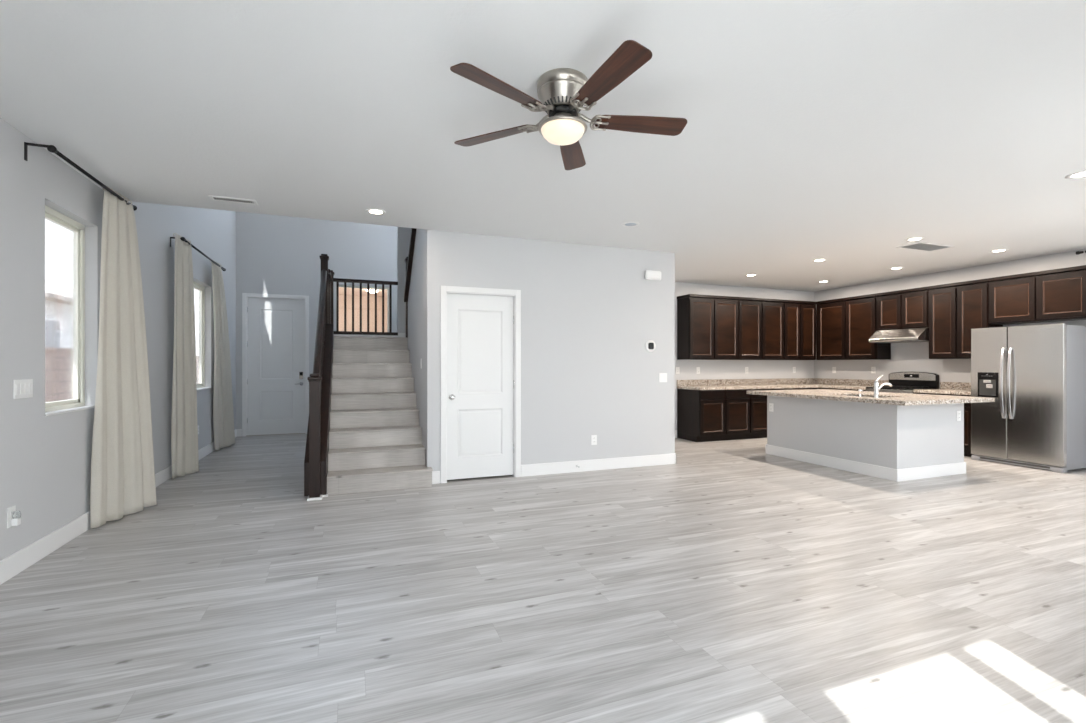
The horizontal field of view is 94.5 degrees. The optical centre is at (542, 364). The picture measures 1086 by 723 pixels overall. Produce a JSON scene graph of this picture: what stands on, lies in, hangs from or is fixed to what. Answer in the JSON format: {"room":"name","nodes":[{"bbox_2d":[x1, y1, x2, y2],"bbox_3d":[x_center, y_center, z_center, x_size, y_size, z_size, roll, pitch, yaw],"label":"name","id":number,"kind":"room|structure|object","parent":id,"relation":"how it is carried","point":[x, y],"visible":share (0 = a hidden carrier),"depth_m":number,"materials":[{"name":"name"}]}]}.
{"room":"living room","nodes":[
{"label":"living room","id":0,"kind":"room"},
{"bbox_2d":[0,118,235,560],"bbox_3d":[-3.660,-1.438,3.971,0.150,5.450,10.670,0,0,-21],"label":"wall","id":1,"kind":"structure","parent":0,"point":[45,461],"depth_m":3.52,"materials":[{"name":"grey paint"}]},
{"bbox_2d":[7,505,15,527],"bbox_3d":[-3.222,0.922,3.046,0.010,0.118,0.075,0,0,-21],"label":"wall outlet","id":2,"kind":"object","parent":1,"relation":"attached to","point":[12,509],"visible":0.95,"depth_m":3.03,"materials":[{"name":"white plastic"}]},
{"bbox_2d":[11,510,20,525],"bbox_3d":[-3.200,0.931,3.054,0.040,0.091,0.040,0,0,-21],"label":"night light","id":3,"kind":"object","parent":2,"relation":"attached to","point":[16,521],"visible":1,"depth_m":3.04,"materials":[{"name":"white plastic"}]},
{"bbox_2d":[14,379,32,398],"bbox_3d":[-3.265,0.152,3.158,0.010,0.118,0.190,0,0,-21],"label":"light switch","id":4,"kind":"object","parent":1,"relation":"attached to","point":[23,388],"visible":1,"depth_m":3.15,"materials":[{"name":"white plastic"}]},
{"bbox_2d":[45,205,94,415],"bbox_3d":[-3.552,-0.388,3.712,0.148,1.470,0.750,0,0,-21],"label":"window","id":5,"kind":"structure","parent":1,"relation":"in","point":[64,236],"depth_m":3.81,"materials":[{"name":"glass"}]},
{"bbox_2d":[24,142,136,210],"bbox_3d":[-3.440,-1.353,3.819,0.154,0.119,1.342,0,0,-21],"label":"curtain rod","id":6,"kind":"object","parent":1,"relation":"attached to","point":[51,148],"visible":0.76,"depth_m":3.41,"materials":[{"name":"black metal"}]},
{"bbox_2d":[90,186,156,528],"bbox_3d":[-3.533,-0.072,4.229,0.118,2.706,0.656,0,0,-5],"label":"curtain","id":7,"kind":"object","parent":6,"relation":"hanging from","point":[122,483],"visible":0.98,"depth_m":4.21,"materials":[{"name":"fabric"}]},
{"bbox_2d":[0,429,236,584],"bbox_3d":[-3.609,1.219,4.070,0.016,0.135,10.520,0,0,-21],"label":"baseboard","id":8,"kind":"structure","parent":1,"relation":"attached to","point":[12,565],"depth_m":3.43,"materials":[{"name":"white wood"}]},
{"bbox_2d":[170,237,225,270],"bbox_3d":[-4.522,-1.403,6.655,0.154,0.119,2.032,0,0,-21],"label":"curtain rod","id":9,"kind":"object","parent":1,"relation":"attached to","point":[181,238],"visible":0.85,"depth_m":6.29,"materials":[{"name":"black metal"}]},
{"bbox_2d":[171,233,198,478],"bbox_3d":[-4.134,-0.097,5.801,0.133,2.756,0.404,0,0,-10],"label":"curtain","id":10,"kind":"object","parent":9,"relation":"hanging from","point":[184,427],"visible":0.98,"depth_m":5.79,"materials":[{"name":"fabric"}]},
{"bbox_2d":[210,260,234,450],"bbox_3d":[-4.864,-0.097,7.612,0.126,2.756,1.216,0,0,-19],"label":"curtain","id":11,"kind":"object","parent":9,"relation":"hanging from","point":[223,415],"visible":1,"depth_m":7.53,"materials":[{"name":"fabric"}]},
{"bbox_2d":[193,281,211,390],"bbox_3d":[-4.754,-0.398,6.861,0.148,1.490,1.110,0,0,-21],"label":"window","id":12,"kind":"structure","parent":1,"relation":"in","point":[199,290],"depth_m":7.24,"materials":[{"name":"glass"}]},
{"bbox_2d":[236,211,396,428],"bbox_3d":[-3.755,-1.438,9.725,4.078,5.450,0.150,0,0,-21],"label":"wall","id":13,"kind":"structure","parent":0,"point":[276,254],"depth_m":9.38,"materials":[{"name":"grey paint"}]},
{"bbox_2d":[237,429,241,436],"bbox_3d":[-3.712,1.219,9.653,3.808,0.135,0.016,0,0,-21],"label":"baseboard","id":14,"kind":"structure","parent":13,"relation":"attached to","point":[239,431],"depth_m":8.99,"materials":[{"name":"white"}]},
{"bbox_2d":[242,293,308,435],"bbox_3d":[-4.910,0.000,9.265,1.089,2.574,0.155,0,0,-21],"label":"door","id":15,"kind":"structure","parent":13,"relation":"in","point":[275,327],"depth_m":9.24,"materials":[{"name":"white wood"}]},
{"bbox_2d":[339,285,388,331],"bbox_3d":[-3.511,-1.023,9.813,0.980,1.020,0.060,0,0,-21],"label":"window","id":16,"kind":"structure","parent":13,"relation":"in","point":[347,286],"depth_m":9.95,"materials":[{"name":"white plastic"}]},
{"bbox_2d":[397,227,410,332],"bbox_3d":[-2.238,-1.438,8.201,2.330,5.450,0.120,0,0,-21],"label":"wall","id":17,"kind":"structure","parent":0,"point":[403,233],"depth_m":8.12,"materials":[{"name":"grey paint"}]},
{"bbox_2d":[334,333,405,337],"bbox_3d":[-2.271,-0.452,8.092,2.210,0.120,0.100,0,0,-21],"label":"trim","id":18,"kind":"structure","parent":17,"relation":"attached to","point":[403,335],"depth_m":7.90,"materials":[{"name":"white"}]},
{"bbox_2d":[408,229,426,464],"bbox_3d":[-1.577,-0.531,6.415,0.100,3.636,1.890,0,0,-21],"label":"wall","id":19,"kind":"structure","parent":0,"point":[417,289],"depth_m":6.02,"materials":[{"name":"grey paint"}]},
{"bbox_2d":[404,228,416,337],"bbox_3d":[-1.619,-1.408,6.468,0.170,2.033,1.999,0,0,-21],"label":"stair handrail","id":20,"kind":"object","parent":19,"relation":"attached to","point":[408,260],"visible":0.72,"depth_m":6.86,"materials":[{"name":"brown wood"}]},
{"bbox_2d":[0,434,1085,722],"bbox_3d":[1.306,1.337,5.947,10.838,0.100,10.820,0,0,-21],"label":"floor","id":21,"kind":"structure","parent":0,"point":[731,581],"depth_m":2.68,"materials":[{"name":"grey wood"}]},
{"bbox_2d":[327,336,432,494],"bbox_3d":[-1.682,-0.205,6.719,2.100,2.984,3.042,0,0,-21],"label":"staircase","id":22,"kind":"structure","parent":21,"relation":"on","point":[375,433],"depth_m":5.83,"materials":[{"name":"grey carpet"}]},
{"bbox_2d":[304,254,397,500],"bbox_3d":[-2.308,-0.118,6.432,1.125,2.810,3.194,0,0,-21],"label":"stair railing","id":23,"kind":"object","parent":22,"relation":"attached to","point":[320,381],"visible":0.99,"depth_m":5.75,"materials":[{"name":"brown wood"}]},
{"bbox_2d":[677,389,749,441],"bbox_3d":[2.965,0.854,8.734,1.050,0.865,0.626,0,0,-21],"label":"base cabinet","id":24,"kind":"object","parent":21,"relation":"on","point":[702,415],"visible":1,"depth_m":8.47,"materials":[{"name":"brown wood"}]},
{"bbox_2d":[747,388,792,438],"bbox_3d":[3.915,0.854,9.097,0.980,0.865,0.626,0,0,-21],"label":"base cabinet","id":25,"kind":"object","parent":21,"relation":"on","point":[758,403],"visible":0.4,"depth_m":8.71,"materials":[{"name":"brown wood"}]},
{"bbox_2d":[793,388,817,389],"bbox_3d":[4.655,0.854,9.379,0.600,0.865,0.626,0,0,-21],"label":"base cabinet","id":26,"kind":"object","parent":21,"relation":"on","point":[793,388],"visible":0.1,"depth_m":9.07,"materials":[{"name":"brown"}]},
{"bbox_2d":[818,388,865,390],"bbox_3d":[5.479,0.854,8.897,0.626,0.865,0.895,0,0,-21],"label":"base cabinet","id":27,"kind":"object","parent":21,"relation":"on","point":[818,388],"visible":0.04,"depth_m":8.81,"materials":[{"name":"brown"}]},
{"bbox_2d":[677,378,888,389],"bbox_3d":[4.145,0.344,8.707,3.257,0.154,1.522,0,0,-21],"label":"countertop","id":28,"kind":"structure","parent":27,"relation":"on","point":[707,384],"depth_m":9.15,"materials":[{"name":"stone"}]},
{"bbox_2d":[766,395,965,481],"bbox_3d":[4.114,0.857,6.607,1.192,0.859,1.882,0,0,-21],"label":"kitchen island","id":29,"kind":"object","parent":21,"relation":"on","point":[897,443],"visible":0.95,"depth_m":5.89,"materials":[{"name":"grey paint"}]},
{"bbox_2d":[769,403,772,411],"bbox_3d":[3.266,0.612,7.188,0.010,0.118,0.075,0,0,-21],"label":"wall outlet","id":30,"kind":"object","parent":29,"relation":"attached to","point":[770,404],"visible":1,"depth_m":7.18,"materials":[{"name":"white plastic"}]},
{"bbox_2d":[747,389,994,405],"bbox_3d":[4.092,0.404,6.566,1.530,0.045,2.250,0,0,-21],"label":"island countertop","id":31,"kind":"structure","parent":29,"relation":"on","point":[905,399],"depth_m":6.03,"materials":[{"name":"stone"}]},
{"bbox_2d":[848,394,884,397],"bbox_3d":[4.018,0.512,6.271,0.458,0.230,0.748,0,0,-21],"label":"sink","id":32,"kind":"object","parent":31,"relation":"in","point":[848,394],"visible":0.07,"depth_m":6.48,"materials":[{"name":"silver metal"}]},
{"bbox_2d":[873,376,892,397],"bbox_3d":[3.887,0.253,5.751,0.220,0.257,0.060,0,0,-7],"label":"faucet","id":33,"kind":"object","parent":31,"relation":"on","point":[877,387],"visible":0.95,"depth_m":5.73,"materials":[{"name":"silver metal"}]},
{"bbox_2d":[957,411,960,420],"bbox_3d":[4.894,0.602,5.910,0.075,0.118,0.010,0,0,-21],"label":"wall outlet","id":34,"kind":"object","parent":29,"relation":"attached to","point":[958,412],"visible":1,"depth_m":5.91,"materials":[{"name":"white plastic"}]},
{"bbox_2d":[866,372,938,393],"bbox_3d":[5.755,0.680,8.091,0.675,1.134,0.760,0,0,-21],"label":"gas range","id":35,"kind":"object","parent":21,"relation":"on","point":[902,382],"visible":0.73,"depth_m":8.05,"materials":[{"name":"black metal"}]},
{"bbox_2d":[866,387,937,389],"bbox_3d":[5.774,0.381,8.098,0.585,0.020,0.760,0,0,-21],"label":"cooktop","id":36,"kind":"object","parent":35,"relation":"in","point":[867,388],"depth_m":7.87,"materials":[{"name":"black metal"}]},
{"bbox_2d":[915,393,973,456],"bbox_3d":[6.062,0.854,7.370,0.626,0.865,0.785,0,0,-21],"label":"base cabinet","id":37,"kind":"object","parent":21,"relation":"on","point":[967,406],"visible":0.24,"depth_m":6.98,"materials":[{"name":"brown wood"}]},
{"bbox_2d":[914,382,970,394],"bbox_3d":[6.059,0.344,7.368,0.637,0.154,0.785,0,0,-21],"label":"countertop","id":38,"kind":"structure","parent":37,"relation":"on","point":[958,388],"depth_m":7.52,"materials":[{"name":"stone"}]},
{"bbox_2d":[971,323,1085,472],"bbox_3d":[6.297,0.399,6.504,0.801,1.775,0.955,0,0,-21],"label":"refrigerator","id":39,"kind":"object","parent":21,"relation":"on","point":[1035,375],"visible":1,"depth_m":6.22,"materials":[{"name":"grey metal"}]},
{"bbox_2d":[0,0,1085,291],"bbox_3d":[1.898,-1.604,4.605,10.688,0.300,7.830,0,0,-21],"label":"ceiling","id":40,"kind":"structure","parent":0,"point":[843,133],"depth_m":2.99,"materials":[{"name":"white paint"}]},
{"bbox_2d":[208,195,257,204],"bbox_3d":[-2.731,-1.450,4.433,0.360,0.009,0.140,0,0,-21],"label":"ceiling vent","id":41,"kind":"object","parent":40,"relation":"in","point":[216,198],"visible":1,"depth_m":4.42,"materials":[{"name":"white plastic"}]},
{"bbox_2d":[366,208,385,214],"bbox_3d":[-1.585,-1.451,4.768,0.184,0.006,0.184,0,0,-21],"label":"recessed light","id":42,"kind":"object","parent":40,"relation":"in","point":[371,211],"visible":1,"depth_m":4.75,"materials":[{"name":"white plastic"}]},
{"bbox_2d":[450,40,686,169],"bbox_3d":[0.130,-1.301,2.564,1.274,0.306,1.251,0,0,-21],"label":"ceiling fan","id":43,"kind":"object","parent":40,"relation":"hanging from","point":[562,93],"visible":1,"depth_m":2.49,"materials":[{"name":"brown wood"}]},
{"bbox_2d":[622,222,639,226],"bbox_3d":[0.906,-1.451,5.195,0.184,0.006,0.184,0,0,-21],"label":"recessed light","id":44,"kind":"object","parent":40,"relation":"in","point":[626,224],"visible":1,"depth_m":5.20,"materials":[{"name":"white plastic"}]},
{"bbox_2d":[812,259,826,261],"bbox_3d":[3.843,-1.451,6.980,0.184,0.006,0.184,0,0,-21],"label":"recessed light","id":45,"kind":"object","parent":40,"relation":"in","point":[815,260],"visible":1,"depth_m":6.99,"materials":[{"name":"white plastic"}]},
{"bbox_2d":[905,237,923,240],"bbox_3d":[4.300,-1.451,5.811,0.184,0.006,0.184,0,0,-21],"label":"recessed light","id":46,"kind":"object","parent":40,"relation":"in","point":[914,238],"visible":1,"depth_m":5.81,"materials":[{"name":"white plastic"}]},
{"bbox_2d":[896,242,953,251],"bbox_3d":[4.711,-1.448,6.193,0.620,0.013,0.290,0,0,-21],"label":"ceiling vent","id":47,"kind":"object","parent":40,"relation":"in","point":[920,246],"visible":1,"depth_m":6.17,"materials":[{"name":"white plastic"}]},
{"bbox_2d":[989,249,1008,252],"bbox_3d":[5.805,-1.451,6.396,0.184,0.006,0.184,0,0,-21],"label":"recessed light","id":48,"kind":"object","parent":40,"relation":"in","point":[997,250],"visible":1,"depth_m":6.38,"materials":[{"name":"white plastic"}]},
{"bbox_2d":[1065,170,1085,178],"bbox_3d":[4.115,-1.451,3.830,0.184,0.006,0.184,0,0,-21],"label":"recessed light","id":49,"kind":"object","parent":40,"relation":"in","point":[1081,174],"visible":1,"depth_m":3.85,"materials":[{"name":"white plastic"}]},
{"bbox_2d":[426,229,674,482],"bbox_3d":[0.213,-0.084,6.022,3.165,2.741,0.120,0,0,-21],"label":"wall","id":50,"kind":"structure","parent":0,"point":[589,313],"depth_m":6.04,"materials":[{"name":"grey paint"}]},
{"bbox_2d":[441,286,520,482],"bbox_3d":[-0.704,0.215,5.662,0.914,2.144,0.169,0,0,-21],"label":"door","id":51,"kind":"structure","parent":50,"relation":"in","point":[481,327],"depth_m":5.65,"materials":[{"name":"white wood"}]},
{"bbox_2d":[432,453,675,483],"bbox_3d":[-0.078,1.219,6.871,3.136,0.135,1.946,0,0,-21],"label":"baseboard","id":52,"kind":"structure","parent":50,"relation":"attached to","point":[661,459],"depth_m":6.08,"materials":[{"name":"white wood"}]},
{"bbox_2d":[591,435,596,444],"bbox_3d":[0.622,0.917,6.109,0.075,0.118,0.010,0,0,-21],"label":"wall outlet","id":53,"kind":"object","parent":50,"relation":"attached to","point":[593,437],"visible":1,"depth_m":6.11,"materials":[{"name":"white plastic"}]},
{"bbox_2d":[645,340,655,351],"bbox_3d":[1.372,-0.238,6.387,0.152,0.152,0.026,0,0,-21],"label":"thermostat","id":54,"kind":"object","parent":50,"relation":"attached to","point":[650,345],"visible":1,"depth_m":6.38,"materials":[{"name":"white plastic"}]},
{"bbox_2d":[645,270,660,280],"bbox_3d":[1.400,-1.135,6.384,0.236,0.120,0.050,0,0,-21],"label":"door chime","id":55,"kind":"object","parent":50,"relation":"attached to","point":[649,275],"visible":1,"depth_m":6.36,"materials":[{"name":"white plastic"}]},
{"bbox_2d":[659,373,666,381],"bbox_3d":[1.547,0.167,6.462,0.118,0.118,0.010,0,0,-21],"label":"light switch","id":56,"kind":"object","parent":50,"relation":"attached to","point":[662,376],"visible":1,"depth_m":6.46,"materials":[{"name":"white plastic"}]},
{"bbox_2d":[675,282,813,429],"bbox_3d":[2.311,-0.084,8.889,6.860,2.741,0.120,0,0,-21],"label":"wall","id":57,"kind":"structure","parent":0,"point":[709,369],"depth_m":9.33,"materials":[{"name":"grey paint"}]},
{"bbox_2d":[677,294,738,359],"bbox_3d":[2.911,-0.643,8.857,1.062,1.110,0.362,0,0,-21],"label":"upper cabinet","id":58,"kind":"object","parent":57,"relation":"attached to","point":[707,325],"visible":1,"depth_m":8.70,"materials":[{"name":"brown wood"}]},
{"bbox_2d":[738,297,784,359],"bbox_3d":[3.901,-0.643,9.235,1.053,1.110,0.362,0,0,-21],"label":"upper cabinet","id":59,"kind":"object","parent":57,"relation":"attached to","point":[760,320],"visible":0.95,"depth_m":9.07,"materials":[{"name":"brown wood"}]},
{"bbox_2d":[677,378,888,385],"bbox_3d":[4.145,0.323,8.707,3.257,0.112,1.522,0,0,-21],"label":"backsplash","id":60,"kind":"structure","parent":57,"relation":"attached to","point":[707,382],"depth_m":9.32,"materials":[{"name":"stone"}]},
{"bbox_2d":[783,300,815,359],"bbox_3d":[4.774,-0.643,9.568,0.812,1.110,0.362,0,0,-21],"label":"upper cabinet","id":61,"kind":"object","parent":57,"relation":"attached to","point":[799,316],"visible":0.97,"depth_m":9.40,"materials":[{"name":"brown wood"}]},
{"bbox_2d":[814,249,1085,388],"bbox_3d":[6.847,-0.084,6.414,0.150,2.741,7.740,0,0,-21],"label":"wall","id":62,"kind":"structure","parent":0,"point":[908,356],"depth_m":8.07,"materials":[{"name":"grey paint"}]},
{"bbox_2d":[816,294,890,359],"bbox_3d":[5.557,-0.643,9.067,0.362,1.110,1.193,0,0,-21],"label":"upper cabinet","id":63,"kind":"object","parent":62,"relation":"attached to","point":[844,326],"visible":0.99,"depth_m":8.93,"materials":[{"name":"brown wood"}]},
{"bbox_2d":[871,367,875,373],"bbox_3d":[5.828,0.097,8.862,0.010,0.118,0.075,0,0,-21],"label":"wall outlet","id":64,"kind":"object","parent":62,"relation":"attached to","point":[873,369],"visible":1,"depth_m":8.86,"materials":[{"name":"white plastic"}]},
{"bbox_2d":[876,287,928,330],"bbox_3d":[5.913,-0.886,8.135,0.362,0.625,0.798,0,0,-21],"label":"upper cabinet","id":65,"kind":"object","parent":62,"relation":"attached to","point":[907,308],"visible":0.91,"depth_m":8.04,"materials":[{"name":"brown wood"}]},
{"bbox_2d":[868,328,928,342],"bbox_3d":[5.820,-0.469,8.099,0.562,0.203,0.782,0,0,-21],"label":"range hood","id":66,"kind":"object","parent":65,"relation":"attached to","point":[914,334],"visible":0.84,"depth_m":7.95,"materials":[{"name":"silver metal"}]},
{"bbox_2d":[940,382,970,389],"bbox_3d":[6.347,0.323,7.478,0.020,0.112,0.785,0,0,-21],"label":"backsplash","id":67,"kind":"structure","parent":62,"relation":"attached to","point":[943,385],"depth_m":7.63,"materials":[{"name":"stone"}]},
{"bbox_2d":[927,278,1002,358],"bbox_3d":[6.195,-0.643,7.397,0.362,1.110,0.778,0,0,-21],"label":"upper cabinet","id":68,"kind":"object","parent":62,"relation":"attached to","point":[955,309],"visible":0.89,"depth_m":7.35,"materials":[{"name":"brown wood"}]},
{"bbox_2d":[988,265,1085,324],"bbox_3d":[6.518,-0.881,6.551,0.362,0.635,1.030,0,0,-21],"label":"upper cabinet","id":69,"kind":"object","parent":62,"relation":"attached to","point":[1055,295],"visible":1,"depth_m":6.46,"materials":[{"name":"brown wood"}]},
{"label":"outside","id":70,"kind":"structure","parent":0,"visible":0},
{"bbox_3d":[-3.567,1.472,9.342,120.000,0.130,100.000,0,0,-21],"label":"ground","id":71,"kind":"structure","parent":70,"visible":0},
{"bbox_2d":[339,287,386,331],"bbox_3d":[-3.880,-0.253,11.283,5.600,3.320,2.850,0,0,-21],"label":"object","id":72,"kind":"object","parent":71,"relation":"on","point":[341,289],"depth_m":12.39,"materials":[{"name":"beige paint"}]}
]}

